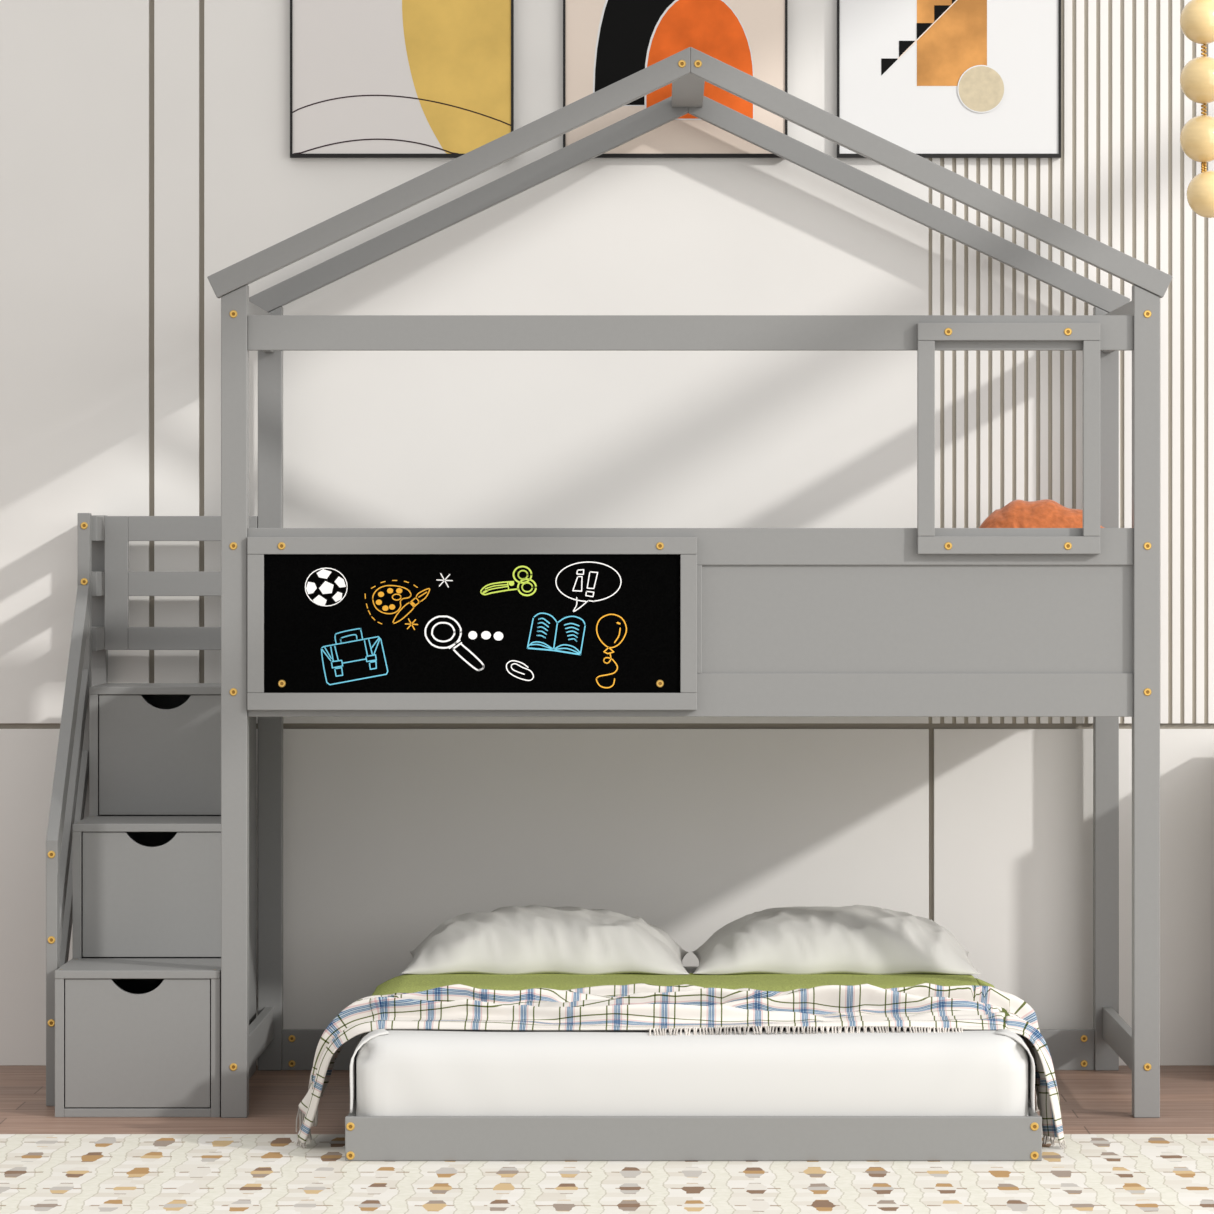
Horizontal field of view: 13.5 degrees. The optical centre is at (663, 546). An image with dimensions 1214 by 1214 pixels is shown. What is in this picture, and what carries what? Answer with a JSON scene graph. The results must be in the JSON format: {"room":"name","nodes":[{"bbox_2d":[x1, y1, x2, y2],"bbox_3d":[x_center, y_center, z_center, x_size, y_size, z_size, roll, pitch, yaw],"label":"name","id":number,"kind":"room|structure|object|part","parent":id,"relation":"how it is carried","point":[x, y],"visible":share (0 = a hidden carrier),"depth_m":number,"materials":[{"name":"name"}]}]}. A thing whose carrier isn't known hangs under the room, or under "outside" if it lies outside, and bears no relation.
{"room":"bedroom","nodes":[
{"label":"bedroom","id":0,"kind":"room"},
{"bbox_2d":[0,0,1213,1065],"bbox_3d":[0.100,-0.334,12.114,6.600,3.100,0.101,0,0,0],"label":"wall","id":1,"kind":"structure","parent":0,"point":[145,144],"depth_m":12.06,"materials":[{"name":"beige paint"}]},
{"bbox_3d":[-2.204,-0.735,12.075,1.992,2.298,0.020,0,0,0],"label":"wall panel","id":2,"kind":"part","parent":1,"relation":"part of","materials":[{"name":"white paint"}]},
{"bbox_3d":[-1.143,-0.735,12.075,0.105,2.298,0.020,0,0,0],"label":"wall panel","id":3,"kind":"part","parent":1,"relation":"part of","materials":[{"name":"white paint"}]},
{"bbox_2d":[290,0,513,157],"bbox_3d":[-0.614,-1.272,12.052,0.523,0.720,0.022,0,0,0],"label":"framed picture","id":4,"kind":"object","parent":1,"relation":"attached to","point":[369,78],"visible":0.98,"depth_m":12.05,"materials":[{"name":"black"}]},
{"bbox_3d":[-1.290,0.821,12.075,3.821,0.789,0.020,0,0,0],"label":"wall panel","id":5,"kind":"part","parent":1,"relation":"part of","materials":[{"name":"white paint"}]},
{"bbox_3d":[-0.229,-0.735,12.075,1.698,2.298,0.020,0,0,0],"label":"wall panel","id":6,"kind":"part","parent":1,"relation":"part of","materials":[{"name":"white paint"}]},
{"bbox_2d":[563,0,787,157],"bbox_3d":[0.026,-1.272,12.052,0.526,0.720,0.022,0,0,0],"label":"framed picture","id":7,"kind":"object","parent":1,"relation":"attached to","point":[606,42],"visible":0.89,"depth_m":12.05,"materials":[{"name":"black"}]},
{"bbox_2d":[837,0,1060,157],"bbox_3d":[0.667,-1.272,12.052,0.524,0.720,0.022,0,0,0],"label":"framed picture","id":8,"kind":"object","parent":1,"relation":"attached to","point":[928,78],"visible":1,"depth_m":12.05,"materials":[{"name":"black"}]},
{"bbox_3d":[2.017,0.821,12.075,2.767,0.789,0.020,0,0,0],"label":"wall panel","id":9,"kind":"part","parent":1,"relation":"part of","materials":[{"name":"white paint"}]},
{"bbox_2d":[0,1066,1213,1133],"bbox_3d":[0.100,1.256,9.312,6.600,0.080,5.705,0,0,0],"label":"floor","id":10,"kind":"structure","parent":0,"point":[1091,1101],"depth_m":11.14,"materials":[{"name":"brown wood"}]},
{"bbox_2d":[46,513,257,1116],"bbox_3d":[-1.145,0.569,11.515,0.400,1.294,1.090,0,0,0],"label":"staircase","id":11,"kind":"structure","parent":10,"relation":"on","point":[133,839],"depth_m":11.30,"materials":[{"name":"grey paint"}]},
{"bbox_3d":[-1.332,0.927,11.213,0.024,0.579,0.045,0,0,0],"label":"guard post","id":12,"kind":"part","parent":11,"relation":"part of","materials":[{"name":"grey paint"}]},
{"bbox_3d":[-1.331,0.400,11.495,0.026,0.625,0.606,0,0,0],"label":"guard rail","id":13,"kind":"part","parent":11,"relation":"part of","materials":[{"name":"grey paint"}]},
{"bbox_3d":[-1.331,0.771,11.517,0.023,0.609,0.563,0,0,0],"label":"guard rail","id":14,"kind":"part","parent":11,"relation":"part of","materials":[{"name":"grey paint"}]},
{"bbox_3d":[-1.331,0.586,11.517,0.023,0.610,0.563,0,0,0],"label":"guard rail","id":15,"kind":"part","parent":11,"relation":"part of","materials":[{"name":"grey paint"}]},
{"bbox_3d":[-1.289,0.775,11.459,0.020,0.882,0.973,0,0,0],"label":"panel","id":16,"kind":"part","parent":11,"relation":"part of","materials":[{"name":"grey paint"}]},
{"bbox_3d":[-1.331,0.569,11.822,0.028,1.294,0.045,0,0,0],"label":"guard post","id":17,"kind":"part","parent":11,"relation":"part of","materials":[{"name":"grey paint"}]},
{"bbox_3d":[-1.321,0.571,12.037,0.035,1.290,0.045,0,0,0],"label":"guard post","id":18,"kind":"part","parent":11,"relation":"part of","materials":[{"name":"grey paint"}]},
{"bbox_2d":[65,979,210,1106],"bbox_3d":[-1.123,1.059,10.982,0.309,0.274,0.015,0,0,0],"label":"drawer","id":19,"kind":"object","parent":11,"relation":"in","point":[123,1048],"depth_m":10.97,"materials":[{"name":"grey paint"}]},
{"bbox_2d":[83,832,220,956],"bbox_3d":[-1.123,0.764,11.312,0.309,0.274,0.015,0,0,0],"label":"drawer","id":20,"kind":"object","parent":11,"relation":"in","point":[139,900],"depth_m":11.31,"materials":[{"name":"grey paint"}]},
{"bbox_2d":[99,695,220,814],"bbox_3d":[-1.123,0.470,11.642,0.309,0.271,0.015,0,0,0],"label":"drawer","id":21,"kind":"object","parent":11,"relation":"in","point":[153,760],"depth_m":11.63,"materials":[{"name":"grey paint"}]},
{"bbox_3d":[-1.123,0.775,11.938,0.313,0.882,0.015,0,0,0],"label":"panel","id":22,"kind":"part","parent":11,"relation":"part of","materials":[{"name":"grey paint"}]},
{"bbox_3d":[-0.956,0.775,11.459,0.020,0.882,0.973,0,0,0],"label":"panel","id":23,"kind":"part","parent":11,"relation":"part of","materials":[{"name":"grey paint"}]},
{"bbox_2d":[0,1134,1213,1213],"bbox_3d":[0.100,1.213,9.182,4.800,0.006,2.845,0,0,0],"label":"area rug","id":24,"kind":"object","parent":10,"relation":"on","point":[40,1173],"visible":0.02,"depth_m":9.84,"materials":[{"name":"beige carpet"}]},
{"bbox_2d":[207,47,1172,1160],"bbox_3d":[0.055,0.076,11.069,2.056,2.281,1.871,0,0,0],"label":"bunk bed","id":25,"kind":"object","parent":10,"relation":"on","point":[925,620],"visible":0.96,"depth_m":10.96,"materials":[{"name":"grey paint"}]},
{"bbox_3d":[-0.916,0.329,10.988,0.056,1.775,0.055,0,0,0],"label":"post","id":26,"kind":"part","parent":25,"relation":"part of","materials":[{"name":"grey paint"}]},
{"bbox_3d":[-0.916,1.105,11.482,0.021,0.073,0.935,0,0,0],"label":"rail","id":27,"kind":"part","parent":25,"relation":"part of","materials":[{"name":"grey paint"}]},
{"bbox_3d":[-0.916,-0.494,11.482,0.021,0.086,0.935,0,0,0],"label":"rail","id":28,"kind":"part","parent":25,"relation":"part of","materials":[{"name":"grey paint"}]},
{"bbox_3d":[-0.916,0.329,11.977,0.056,1.775,0.055,0,0,0],"label":"post","id":29,"kind":"part","parent":25,"relation":"part of","materials":[{"name":"grey paint"}]},
{"bbox_3d":[-0.620,1.168,11.059,0.014,0.083,1.799,0,0,0],"label":"rail","id":30,"kind":"part","parent":25,"relation":"part of","materials":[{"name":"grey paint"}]},
{"bbox_3d":[-0.408,0.163,10.960,0.957,0.368,0.024,0,0,0],"label":"blackboard frame","id":31,"kind":"part","parent":25,"relation":"part of","materials":[{"name":"grey paint"}]},
{"bbox_3d":[0.057,1.169,11.969,1.889,0.093,0.022,0,0,0],"label":"foot rail","id":32,"kind":"part","parent":25,"relation":"part of","materials":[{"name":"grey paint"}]},
{"bbox_3d":[0.057,-0.457,10.983,1.889,0.075,0.021,0,0,0],"label":"rail","id":33,"kind":"part","parent":25,"relation":"part of","materials":[{"name":"grey paint"}]},
{"bbox_3d":[0.057,0.316,10.983,1.889,0.093,0.021,0,0,0],"label":"guard rail","id":34,"kind":"part","parent":25,"relation":"part of","materials":[{"name":"grey paint"}]},
{"bbox_3d":[0.057,-0.001,10.983,1.889,0.079,0.021,0,0,0],"label":"guard rail","id":35,"kind":"part","parent":25,"relation":"part of","materials":[{"name":"grey paint"}]},
{"bbox_2d":[350,966,1034,1115],"bbox_3d":[0.056,1.067,11.040,1.364,0.209,1.769,0,0,0],"label":"mattress","id":36,"kind":"object","parent":25,"relation":"on","point":[394,1072],"visible":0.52,"depth_m":10.16,"materials":[{"name":"white fabric"}]},
{"bbox_2d":[400,905,688,974],"bbox_3d":[-0.264,0.884,11.613,0.642,0.148,0.453,0,0,0],"label":"pillow","id":37,"kind":"object","parent":36,"relation":"on","point":[530,939],"visible":1,"depth_m":11.42,"materials":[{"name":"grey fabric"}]},
{"bbox_2d":[296,983,1065,1148],"bbox_3d":[0.027,1.049,10.612,1.567,0.320,0.822,0,0,0],"label":"plaid blanket","id":38,"kind":"object","parent":36,"relation":"on","point":[641,1006],"visible":0.99,"depth_m":10.38,"materials":[{"name":"fabric"}]},
{"bbox_2d":[372,973,994,995],"bbox_3d":[0.047,0.967,11.185,1.365,0.044,0.490,0,0,0],"label":"sheet","id":39,"kind":"object","parent":36,"relation":"on","point":[405,983],"visible":0.58,"depth_m":11.22,"materials":[{"name":"green fabric"}]},
{"bbox_2d":[693,905,980,974],"bbox_3d":[0.383,0.884,11.613,0.640,0.146,0.453,0,0,0],"label":"pillow","id":40,"kind":"object","parent":36,"relation":"on","point":[855,939],"visible":0.95,"depth_m":11.42,"materials":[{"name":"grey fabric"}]},
{"bbox_3d":[0.057,0.155,10.986,1.889,0.256,0.012,0,0,0],"label":"guard panel","id":41,"kind":"part","parent":25,"relation":"part of","materials":[{"name":"grey paint"}]},
{"bbox_3d":[0.736,1.168,11.059,0.014,0.083,1.799,0,0,0],"label":"rail","id":42,"kind":"part","parent":25,"relation":"part of","materials":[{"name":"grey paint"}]},
{"bbox_2d":[979,499,1104,527],"bbox_3d":[0.856,0.094,11.759,0.369,0.407,0.199,0,0,5],"label":"cushion","id":43,"kind":"object","parent":25,"relation":"on","point":[1045,513],"visible":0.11,"depth_m":11.75,"materials":[{"name":"orange fabric"}]},
{"bbox_3d":[1.029,0.329,11.977,0.055,1.774,0.055,0,0,0],"label":"post","id":44,"kind":"part","parent":25,"relation":"part of","materials":[{"name":"grey paint"}]},
{"bbox_3d":[1.029,1.105,11.482,0.021,0.073,0.935,0,0,0],"label":"rail","id":45,"kind":"part","parent":25,"relation":"part of","materials":[{"name":"grey paint"}]},
{"bbox_3d":[1.029,-0.494,11.482,0.021,0.086,0.935,0,0,0],"label":"rail","id":46,"kind":"part","parent":25,"relation":"part of","materials":[{"name":"grey paint"}]},
{"bbox_3d":[1.029,0.329,10.988,0.055,1.774,0.055,0,0,0],"label":"post","id":47,"kind":"part","parent":25,"relation":"part of","materials":[{"name":"grey paint"}]},
{"bbox_2d":[1180,0,1213,217],"bbox_3d":[0.897,-1.355,8.550,0.101,1.617,0.100,0,0,0],"label":"pendant lamp","id":48,"kind":"object","parent":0,"point":[1197,16],"visible":1,"depth_m":8.52,"materials":[{"name":"beige glass"}]},
{"bbox_3d":[0.897,-0.875,8.550,0.079,0.079,0.079,0,0,0],"label":"globe","id":49,"kind":"part","parent":48,"relation":"part of"},
{"bbox_3d":[0.897,-0.776,8.550,0.079,0.079,0.079,0,0,0],"label":"globe","id":50,"kind":"part","parent":48,"relation":"part of"},
{"bbox_3d":[0.897,-0.678,8.550,0.079,0.079,0.079,0,0,0],"label":"globe","id":51,"kind":"part","parent":48,"relation":"part of"},
{"bbox_3d":[0.908,-0.586,8.550,0.079,0.079,0.079,0,0,0],"label":"globe","id":52,"kind":"part","parent":48,"relation":"part of"}
]}

